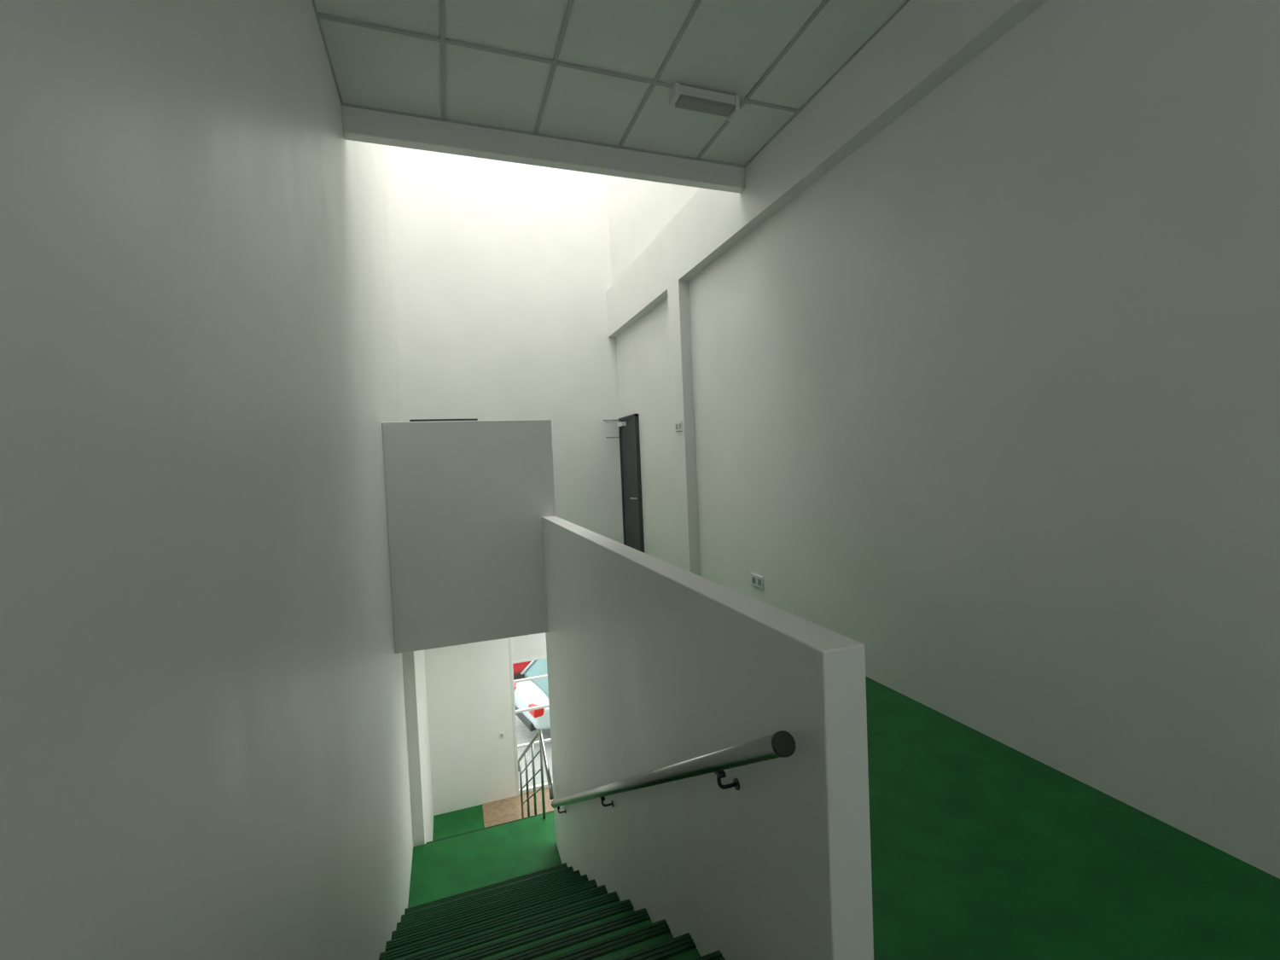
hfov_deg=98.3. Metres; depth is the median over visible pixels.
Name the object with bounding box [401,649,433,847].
column
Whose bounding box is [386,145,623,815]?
wall
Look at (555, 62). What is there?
grid
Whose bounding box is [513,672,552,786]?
ground
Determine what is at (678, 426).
light switch
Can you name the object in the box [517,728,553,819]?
stair railing
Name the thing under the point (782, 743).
handrail
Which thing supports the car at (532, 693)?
on the ground at (524, 735)
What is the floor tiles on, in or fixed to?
on the ground at (454, 823)
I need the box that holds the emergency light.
[669,81,739,121]
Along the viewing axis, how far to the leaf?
8.65 m
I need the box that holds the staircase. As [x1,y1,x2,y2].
[378,810,725,959]
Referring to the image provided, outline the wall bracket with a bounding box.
[603,417,621,437]
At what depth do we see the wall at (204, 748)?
1.26 m
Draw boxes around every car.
[512,660,531,674]
[513,658,550,731]
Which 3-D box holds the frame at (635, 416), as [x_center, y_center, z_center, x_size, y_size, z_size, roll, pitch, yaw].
[-0.137,0.164,8.660,0.060,2.320,0.820,-3,2,-19]
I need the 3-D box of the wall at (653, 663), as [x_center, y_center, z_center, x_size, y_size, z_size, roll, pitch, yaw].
[-0.127,2.725,3.816,0.141,4.620,4.731,-3,2,-19]
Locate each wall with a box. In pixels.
[0,0,413,959]
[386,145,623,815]
[542,516,873,959]
[616,0,1279,878]
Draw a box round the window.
[512,632,546,661]
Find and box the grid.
[311,0,909,167]
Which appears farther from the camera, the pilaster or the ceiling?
the pilaster
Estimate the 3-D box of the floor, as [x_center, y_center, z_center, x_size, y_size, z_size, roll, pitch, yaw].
[0.194,1.570,3.033,3.306,0.150,11.940,-3,2,-19]
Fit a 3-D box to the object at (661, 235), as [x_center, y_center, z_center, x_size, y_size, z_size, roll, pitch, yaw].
[1.373,-5.958,3.317,0.140,7.436,11.940,-3,2,-19]
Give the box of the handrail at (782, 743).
[551,730,795,813]
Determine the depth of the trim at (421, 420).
5.47 m
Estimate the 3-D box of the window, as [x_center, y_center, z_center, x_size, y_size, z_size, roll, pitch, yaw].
[-1.131,2.490,8.968,1.868,0.640,0.015,-3,2,-19]
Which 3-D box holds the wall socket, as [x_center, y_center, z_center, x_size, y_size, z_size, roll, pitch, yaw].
[1.118,0.966,5.277,0.016,0.115,0.200,-3,2,-19]
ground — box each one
[432,804,484,840]
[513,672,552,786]
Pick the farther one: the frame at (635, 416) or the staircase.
the frame at (635, 416)
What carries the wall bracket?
attached to the wall at (989, 407)
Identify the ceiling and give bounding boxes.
[314,0,905,165]
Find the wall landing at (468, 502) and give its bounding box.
[381,419,555,653]
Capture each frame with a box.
[508,637,552,796]
[618,413,644,552]
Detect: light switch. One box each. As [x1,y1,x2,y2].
[499,732,504,738]
[674,420,682,431]
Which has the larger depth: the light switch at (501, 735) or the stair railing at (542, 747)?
the light switch at (501, 735)
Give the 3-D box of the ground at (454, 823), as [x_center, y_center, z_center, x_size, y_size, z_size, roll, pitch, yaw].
[0.313,5.113,3.242,3.306,0.150,12.140,-3,2,-19]
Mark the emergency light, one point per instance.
(683, 96)
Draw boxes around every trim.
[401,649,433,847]
[409,418,477,421]
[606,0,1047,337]
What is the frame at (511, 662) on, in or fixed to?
attached to the wall at (503, 281)
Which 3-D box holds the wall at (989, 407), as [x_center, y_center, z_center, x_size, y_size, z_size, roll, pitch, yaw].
[1.684,-2.264,3.491,0.200,14.850,12.340,-3,2,-19]
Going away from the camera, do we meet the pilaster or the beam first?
the beam
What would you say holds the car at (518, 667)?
on the ground at (524, 735)
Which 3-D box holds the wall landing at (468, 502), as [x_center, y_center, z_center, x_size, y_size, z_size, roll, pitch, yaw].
[-1.674,0.521,5.641,1.621,2.236,0.150,-3,2,-19]
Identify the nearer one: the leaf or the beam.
the beam
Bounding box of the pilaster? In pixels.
[667,279,700,575]
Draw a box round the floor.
[865,675,1279,959]
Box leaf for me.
[620,417,639,551]
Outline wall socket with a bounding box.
[750,573,763,588]
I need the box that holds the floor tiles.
[482,779,554,827]
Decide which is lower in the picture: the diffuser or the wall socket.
the wall socket
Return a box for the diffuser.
[674,94,733,116]
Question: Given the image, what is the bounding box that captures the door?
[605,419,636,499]
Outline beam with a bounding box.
[341,105,744,193]

